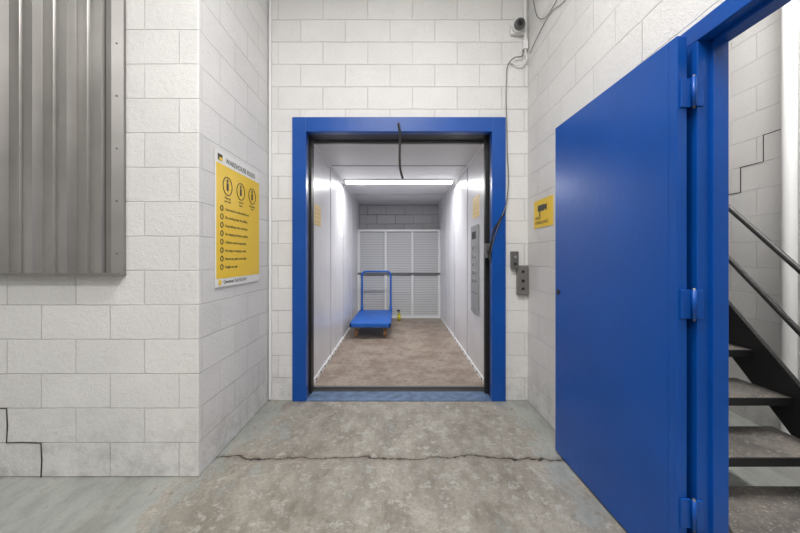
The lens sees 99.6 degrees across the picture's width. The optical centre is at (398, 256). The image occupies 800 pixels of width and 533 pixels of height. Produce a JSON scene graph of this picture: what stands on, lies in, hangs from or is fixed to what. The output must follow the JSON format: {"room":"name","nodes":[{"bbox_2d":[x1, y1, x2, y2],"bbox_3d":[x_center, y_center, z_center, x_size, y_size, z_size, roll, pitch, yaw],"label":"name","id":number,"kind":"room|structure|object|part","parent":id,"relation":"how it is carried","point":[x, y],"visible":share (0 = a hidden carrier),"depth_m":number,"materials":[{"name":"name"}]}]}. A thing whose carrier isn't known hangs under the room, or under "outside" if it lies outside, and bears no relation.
{"room":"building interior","nodes":[
{"label":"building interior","id":0,"kind":"room"},
{"bbox_2d":[0,0,268,477],"bbox_3d":[-3.083,-0.720,2.590,3.835,4.000,1.260,0,0,0],"label":"wall","id":1,"kind":"structure","parent":0,"point":[154,369],"depth_m":1.97,"materials":[{"name":"white brick"}]},
{"bbox_2d":[0,0,125,275],"bbox_3d":[-3.277,-1.156,1.934,3.385,2.528,0.058,0,0,0],"label":"metal panel","id":2,"kind":"object","parent":1,"relation":"attached to","point":[63,62],"visible":1,"depth_m":1.94,"materials":[{"name":"grey metal"}]},
{"bbox_3d":[-3.275,0.099,1.934,3.350,0.018,0.058,0,0,0],"label":"trim","id":3,"kind":"part","parent":2,"relation":"part of","materials":[{"name":"grey metal"}]},
{"bbox_2d":[215,147,258,287],"bbox_3d":[-1.155,-0.247,2.458,0.009,0.885,0.664,0,0,0],"label":"poster","id":4,"kind":"object","parent":1,"relation":"attached to","point":[236,184],"visible":1,"depth_m":2.39,"materials":[{"name":"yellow paper"}]},
{"bbox_2d":[269,0,270,398],"bbox_3d":[-1.145,-0.720,3.000,0.022,3.960,0.022,0,0,0],"label":"joint","id":5,"kind":"object","parent":1,"relation":"attached to","point":[269,0],"visible":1,"depth_m":2.99,"materials":[{"name":"white paint"}]},
{"bbox_2d":[269,0,297,399],"bbox_3d":[-1.032,-0.720,3.120,0.265,4.000,0.200,0,0,0],"label":"wall","id":6,"kind":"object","parent":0,"point":[284,13],"visible":0.78,"depth_m":3.02,"materials":[{"name":"white brick"}]},
{"bbox_2d":[292,117,307,400],"bbox_3d":[-0.885,0.020,3.031,0.121,2.520,0.078,0,0,0],"label":"door frame","id":7,"kind":"structure","parent":6,"relation":"attached to","point":[299,134],"depth_m":2.99,"materials":[{"name":"blue paint"}]},
{"bbox_2d":[308,135,313,395],"bbox_3d":[-0.865,0.050,3.180,0.071,2.460,0.220,0,0,0],"label":"track","id":8,"kind":"object","parent":6,"relation":"attached to","point":[308,135],"visible":0.14,"depth_m":3.13,"materials":[{"name":"black metal"}]},
{"bbox_2d":[310,137,312,393],"bbox_3d":[-0.821,0.080,3.165,0.016,2.380,0.050,0,0,0],"label":"guide","id":9,"kind":"object","parent":8,"relation":"attached to","point":[311,139],"visible":1,"depth_m":3.14,"materials":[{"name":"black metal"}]},
{"bbox_2d":[313,388,483,391],"bbox_3d":[0.000,1.279,3.248,1.700,0.002,0.095,0,0,0],"label":"sill gap","id":10,"kind":"structure","parent":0,"point":[315,389],"depth_m":3.24,"materials":[{"name":"grey metal"}]},
{"bbox_2d":[360,204,437,228],"bbox_3d":[0.000,-0.720,7.400,2.300,4.000,0.100,0,0,0],"label":"wall","id":11,"kind":"structure","parent":0,"point":[372,216],"depth_m":7.35,"materials":[{"name":"white brick"}]},
{"bbox_2d":[298,0,499,116],"bbox_3d":[0.000,-1.950,3.120,1.800,1.540,0.200,0,0,0],"label":"wall","id":12,"kind":"structure","parent":0,"point":[357,58],"depth_m":3.02,"materials":[{"name":"white brick"}]},
{"bbox_2d":[306,117,491,134],"bbox_3d":[0.000,-1.175,3.031,1.650,0.130,0.078,0,0,0],"label":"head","id":13,"kind":"object","parent":12,"relation":"attached to","point":[314,125],"visible":0.99,"depth_m":2.99},
{"bbox_2d":[397,122,403,178],"bbox_3d":[0.014,-0.935,2.978,0.058,0.496,0.027,0,0,0],"label":"strap","id":14,"kind":"object","parent":13,"relation":"hanging from","point":[398,123],"visible":1,"depth_m":2.97,"materials":[{"name":"black fabric"}]},
{"bbox_2d":[0,400,799,532],"bbox_3d":[-1.075,1.380,1.475,7.850,0.200,11.950,0,0,0],"label":"floor","id":15,"kind":"structure","parent":0,"point":[295,466],"depth_m":1.90,"materials":[{"name":"concrete"}]},
{"bbox_2d":[314,141,483,387],"bbox_3d":[0.000,0.055,5.295,1.770,2.450,4.090,0,0,0],"label":"elevator car","id":16,"kind":"object","parent":15,"relation":"on","point":[446,351],"depth_m":4.28,"materials":[{"name":"white metal"}]},
{"bbox_2d":[314,204,320,226],"bbox_3d":[-0.853,-0.435,3.550,0.005,0.210,0.260,0,0,0],"label":"notice sign","id":17,"kind":"object","parent":16,"relation":"attached to","point":[317,210],"visible":1,"depth_m":3.53,"materials":[{"name":"yellow paper"}]},
{"bbox_2d":[350,270,391,336],"bbox_3d":[-0.448,0.766,5.894,0.635,1.010,1.349,0,0,0],"label":"truck","id":18,"kind":"object","parent":16,"relation":"on","point":[363,318],"visible":1,"depth_m":5.85,"materials":[{"name":"blue paint"}]},
{"bbox_3d":[-0.438,0.661,6.540,0.593,0.800,0.058,0,0,0],"label":"handle","id":19,"kind":"part","parent":18,"relation":"part of","materials":[{"name":"blue paint"}]},
{"bbox_2d":[344,179,453,183],"bbox_3d":[0.000,-1.114,5.010,1.600,0.052,0.140,0,0,0],"label":"light fixture","id":20,"kind":"object","parent":16,"relation":"attached to","point":[348,181],"depth_m":4.95,"materials":[{"name":"white plastic"}]},
{"bbox_2d":[358,229,439,317],"bbox_3d":[0.000,0.350,7.040,1.714,1.840,0.080,0,0,0],"label":"gate","id":21,"kind":"object","parent":16,"relation":"attached to","point":[412,256],"visible":0.88,"depth_m":7.05,"materials":[{"name":"white metal"}]},
{"bbox_3d":[0.000,-0.550,7.032,1.704,0.040,0.065,0,0,0],"label":"rail","id":22,"kind":"part","parent":21,"relation":"part of","materials":[{"name":"white metal"}]},
{"bbox_3d":[0.000,0.345,7.032,1.704,0.040,0.065,0,0,0],"label":"rail","id":23,"kind":"part","parent":21,"relation":"part of","materials":[{"name":"grey metal"}]},
{"bbox_3d":[0.000,1.250,7.032,1.704,0.040,0.065,0,0,0],"label":"rail","id":24,"kind":"part","parent":21,"relation":"part of","materials":[{"name":"white metal"}]},
{"bbox_3d":[0.000,-1.105,3.268,1.640,0.019,0.035,0,0,0],"label":"head lip","id":25,"kind":"part","parent":16,"relation":"part of","materials":[{"name":"black metal"}]},
{"bbox_2d":[397,310,400,320],"bbox_3d":[-0.004,1.163,6.750,0.083,0.216,0.076,0,0,0],"label":"spray bottle","id":26,"kind":"object","parent":16,"relation":"on","point":[398,314],"visible":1,"depth_m":6.73,"materials":[{"name":"yellow plastic"}]},
{"bbox_3d":[0.000,1.274,3.313,1.710,0.012,0.034,0,0,0],"label":"car sill","id":27,"kind":"part","parent":16,"relation":"part of","materials":[{"name":"grey metal"}]},
{"bbox_2d":[471,224,478,314],"bbox_3d":[0.841,0.135,3.765,0.028,0.970,0.330,0,0,0],"label":"control panel","id":28,"kind":"object","parent":16,"relation":"attached to","point":[474,229],"depth_m":3.69,"materials":[{"name":"silver metal"}]},
{"bbox_2d":[473,194,478,218],"bbox_3d":[0.853,-0.555,3.750,0.005,0.230,0.300,0,0,0],"label":"notice sign","id":29,"kind":"object","parent":16,"relation":"attached to","point":[476,199],"visible":1,"depth_m":3.71,"materials":[{"name":"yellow paper"}]},
{"bbox_2d":[306,392,491,400],"bbox_3d":[0.000,1.277,3.098,1.700,0.006,0.205,0,0,0],"label":"sill","id":30,"kind":"structure","parent":15,"relation":"on","point":[315,396],"depth_m":3.09,"materials":[{"name":"blue metal"}]},
{"bbox_3d":[0.000,1.277,3.098,1.700,0.006,0.205,0,0,0],"label":"plate","id":31,"kind":"part","parent":30,"relation":"part of","materials":[{"name":"blue metal"}]},
{"bbox_2d":[729,205,799,532],"bbox_3d":[1.991,-0.240,3.100,1.498,3.040,3.980,0,0,0],"label":"staircase","id":32,"kind":"structure","parent":15,"relation":"on","point":[752,509],"depth_m":1.70,"materials":[{"name":"black metal"}]},
{"bbox_3d":[1.998,-0.290,2.350,0.028,2.320,2.320,0,0,0],"label":"handrail","id":33,"kind":"part","parent":32,"relation":"part of","materials":[{"name":"black metal"}]},
{"bbox_3d":[1.998,-0.600,2.350,0.028,2.320,2.320,0,0,0],"label":"handrail","id":34,"kind":"part","parent":32,"relation":"part of","materials":[{"name":"black metal"}]},
{"bbox_2d":[781,0,797,434],"bbox_3d":[2.690,-0.720,2.330,0.080,4.000,0.080,0,0,0],"label":"wall","id":35,"kind":"structure","parent":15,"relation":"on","point":[789,12],"depth_m":2.30,"materials":[{"name":"white paint"}]},
{"bbox_2d":[309,135,490,257],"bbox_3d":[0.000,-0.585,3.143,1.660,1.190,0.295,0,0,0],"label":"door frame","id":36,"kind":"structure","parent":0,"point":[315,137],"depth_m":3.15,"materials":[{"name":"black metal"}]},
{"bbox_2d":[500,0,527,399],"bbox_3d":[1.025,-0.720,3.120,0.250,4.000,0.200,0,0,0],"label":"wall","id":37,"kind":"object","parent":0,"point":[510,10],"visible":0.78,"depth_m":3.02,"materials":[{"name":"white brick"}]},
{"bbox_2d":[488,135,489,395],"bbox_3d":[0.865,0.050,3.180,0.071,2.460,0.220,0,0,0],"label":"track","id":38,"kind":"object","parent":37,"relation":"attached to","point":[489,135],"visible":0.07,"depth_m":3.11,"materials":[{"name":"black metal"}]},
{"bbox_2d":[484,137,487,393],"bbox_3d":[0.815,0.080,3.165,0.029,2.380,0.050,0,0,0],"label":"guide","id":39,"kind":"object","parent":38,"relation":"attached to","point":[485,138],"visible":1,"depth_m":3.14,"materials":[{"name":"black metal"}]},
{"bbox_2d":[490,117,505,400],"bbox_3d":[0.885,0.020,3.031,0.121,2.520,0.078,0,0,0],"label":"door frame","id":40,"kind":"structure","parent":37,"relation":"attached to","point":[498,134],"depth_m":2.99,"materials":[{"name":"blue paint"}]},
{"bbox_2d":[488,211,504,262],"bbox_3d":[0.862,-0.176,2.984,0.147,0.456,0.044,0,0,11],"label":"cable","id":41,"kind":"object","parent":40,"relation":"attached to","point":[495,226],"visible":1,"depth_m":2.97,"materials":[{"name":"black rubber"}]},
{"bbox_2d":[510,251,518,268],"bbox_3d":[1.024,0.028,2.994,0.063,0.155,0.053,0,0,0],"label":"box","id":42,"kind":"object","parent":37,"relation":"attached to","point":[514,255],"visible":1,"depth_m":2.98,"materials":[{"name":"grey metal"}]},
{"bbox_2d":[510,17,525,35],"bbox_3d":[1.050,-2.030,2.948,0.120,0.120,0.144,0,0,0],"label":"security camera","id":43,"kind":"object","parent":37,"relation":"attached to","point":[517,27],"visible":1,"depth_m":2.96,"materials":[{"name":"white plastic"}]},
{"bbox_2d":[516,265,527,294],"bbox_3d":[1.083,0.203,2.998,0.097,0.255,0.044,0,0,0],"label":"switch plate","id":44,"kind":"object","parent":37,"relation":"attached to","point":[522,272],"visible":0.96,"depth_m":2.98,"materials":[{"name":"grey metal"}]},
{"bbox_2d":[522,0,527,50],"bbox_3d":[1.120,-2.275,3.000,0.040,0.870,0.040,0,0,0],"label":"conduit pipe","id":45,"kind":"object","parent":37,"relation":"attached to","point":[525,41],"visible":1,"depth_m":2.99,"materials":[{"name":"white paint"}]},
{"bbox_2d":[491,49,523,251],"bbox_3d":[0.957,-0.940,2.987,0.294,1.802,0.034,0,0,0],"label":"hanging cable","id":46,"kind":"object","parent":45,"relation":"hanging from","point":[522,49],"visible":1,"depth_m":2.98,"materials":[{"name":"black rubber"}]},
{"bbox_2d":[511,49,526,65],"bbox_3d":[1.056,-1.766,2.992,0.158,0.148,0.017,0,0,0],"label":"hanging cable","id":47,"kind":"object","parent":45,"relation":"hanging from","point":[512,62],"visible":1,"depth_m":2.99,"materials":[{"name":"white paint"}]},
{"bbox_2d":[528,0,684,429],"bbox_3d":[1.192,-0.720,3.280,0.085,4.000,3.840,0,0,0],"label":"wall","id":48,"kind":"structure","parent":0,"point":[583,48],"depth_m":2.48,"materials":[{"name":"white brick"}]},
{"bbox_2d":[534,195,552,228],"bbox_3d":[1.147,-0.352,2.695,0.005,0.225,0.350,0,0,0],"label":"warning sign","id":49,"kind":"object","parent":48,"relation":"attached to","point":[543,208],"visible":1,"depth_m":2.68,"materials":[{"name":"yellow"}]},
{"bbox_2d":[533,0,556,18],"bbox_3d":[1.144,-2.089,2.500,0.005,0.464,0.804,0,0,0],"label":"wire","id":50,"kind":"object","parent":48,"relation":"attached to","point":[556,0],"visible":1,"depth_m":2.69,"materials":[{"name":"grey metal"}]},
{"bbox_2d":[529,0,564,53],"bbox_3d":[1.144,-1.994,2.379,0.005,0.454,1.163,0,0,0],"label":"wire","id":51,"kind":"object","parent":48,"relation":"attached to","point":[564,0],"visible":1,"depth_m":2.64,"materials":[{"name":"grey metal"}]},
{"bbox_2d":[687,0,791,532],"bbox_3d":[1.185,0.230,0.866,0.110,2.101,1.012,0,0,0],"label":"door frame","id":52,"kind":"structure","parent":48,"relation":"attached to","point":[698,53],"depth_m":1.28,"materials":[{"name":"blue paint"}]},
{"bbox_2d":[555,36,690,532],"bbox_3d":[1.068,0.211,1.752,0.049,2.113,0.939,0,0,-2],"label":"leaf","id":53,"kind":"object","parent":52,"relation":"attached to","point":[611,154],"depth_m":1.55,"materials":[{"name":"blue paint"}]},
{"bbox_2d":[667,46,667,532],"bbox_3d":[1.060,0.215,1.332,0.002,2.090,0.004,0,0,0],"label":"fold","id":54,"kind":"object","parent":53,"relation":"attached to","point":[667,46],"visible":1,"depth_m":1.33,"materials":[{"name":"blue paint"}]},
{"bbox_3d":[1.091,0.976,1.288,0.038,0.110,0.008,0,0,0],"label":"hinge","id":55,"kind":"part","parent":53,"relation":"part of","materials":[{"name":"blue metal"}]},
{"bbox_3d":[1.091,-0.625,1.288,0.038,0.110,0.008,0,0,0],"label":"hinge","id":56,"kind":"part","parent":53,"relation":"part of","materials":[{"name":"blue metal"}]},
{"bbox_3d":[1.091,0.180,1.288,0.038,0.110,0.008,0,0,0],"label":"hinge","id":57,"kind":"part","parent":53,"relation":"part of","materials":[{"name":"blue metal"}]},
{"bbox_3d":[1.091,0.976,1.288,0.038,0.110,0.008,0,0,0],"label":"plate","id":58,"kind":"part","parent":53,"relation":"part of","materials":[{"name":"blue paint"}]},
{"bbox_3d":[1.091,0.180,1.288,0.038,0.110,0.008,0,0,0],"label":"plate","id":59,"kind":"part","parent":53,"relation":"part of","materials":[{"name":"blue paint"}]},
{"bbox_3d":[1.091,-0.625,1.288,0.038,0.110,0.008,0,0,0],"label":"plate","id":60,"kind":"part","parent":53,"relation":"part of","materials":[{"name":"blue paint"}]},
{"bbox_2d":[691,499,696,531],"bbox_3d":[1.115,0.976,1.277,0.016,0.110,0.016,0,0,0],"label":"hinge knuckle","id":61,"kind":"object","parent":52,"relation":"attached to","point":[693,504],"depth_m":1.27},
{"bbox_2d":[691,290,696,319],"bbox_3d":[1.115,0.180,1.277,0.016,0.110,0.016,0,0,0],"label":"hinge knuckle","id":62,"kind":"object","parent":52,"relation":"attached to","point":[693,292],"depth_m":1.27},
{"bbox_2d":[691,76,696,106],"bbox_3d":[1.115,-0.625,1.277,0.016,0.110,0.016,0,0,0],"label":"hinge knuckle","id":63,"kind":"object","parent":52,"relation":"attached to","point":[693,79],"depth_m":1.27},
{"bbox_2d":[696,77,703,529],"bbox_3d":[1.135,0.175,1.278,0.030,1.711,0.007,0,0,0],"label":"hinge","id":64,"kind":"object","parent":52,"relation":"attached to","point":[700,80],"depth_m":1.27,"materials":[{"name":"blue paint"}]},
{"bbox_3d":[1.135,0.976,1.278,0.030,0.110,0.007,0,0,0],"label":"hinge plate frame","id":65,"kind":"part","parent":64,"relation":"part of","materials":[{"name":"blue paint"}]},
{"bbox_3d":[1.135,-0.625,1.278,0.030,0.110,0.007,0,0,0],"label":"hinge plate frame","id":66,"kind":"part","parent":64,"relation":"part of","materials":[{"name":"blue paint"}]},
{"bbox_3d":[1.135,0.180,1.278,0.030,0.110,0.007,0,0,0],"label":"hinge plate frame","id":67,"kind":"part","parent":64,"relation":"part of","materials":[{"name":"blue paint"}]},
{"bbox_2d":[710,39,728,532],"bbox_3d":[1.207,0.230,1.274,0.058,2.100,0.015,0,0,0],"label":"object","id":68,"kind":"structure","parent":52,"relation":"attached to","point":[719,51],"depth_m":1.27,"materials":[{"name":"blue paint"}]},
{"bbox_2d":[685,0,724,31],"bbox_3d":[1.192,-1.802,0.820,0.085,1.835,1.080,0,0,0],"label":"wall","id":69,"kind":"structure","parent":0,"point":[695,10],"depth_m":1.31,"materials":[{"name":"white brick"}]},
{"bbox_2d":[681,0,767,47],"bbox_3d":[1.185,-0.855,0.821,0.110,0.070,1.102,0,0,0],"label":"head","id":70,"kind":"object","parent":69,"relation":"attached to","point":[728,12],"visible":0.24,"depth_m":1.20},
{"bbox_2d":[729,0,799,429],"bbox_3d":[2.798,-0.720,0.350,0.104,4.000,9.700,0,0,0],"label":"wall","id":71,"kind":"structure","parent":0,"point":[754,54],"depth_m":2.59,"materials":[{"name":"white brick"}]}
]}

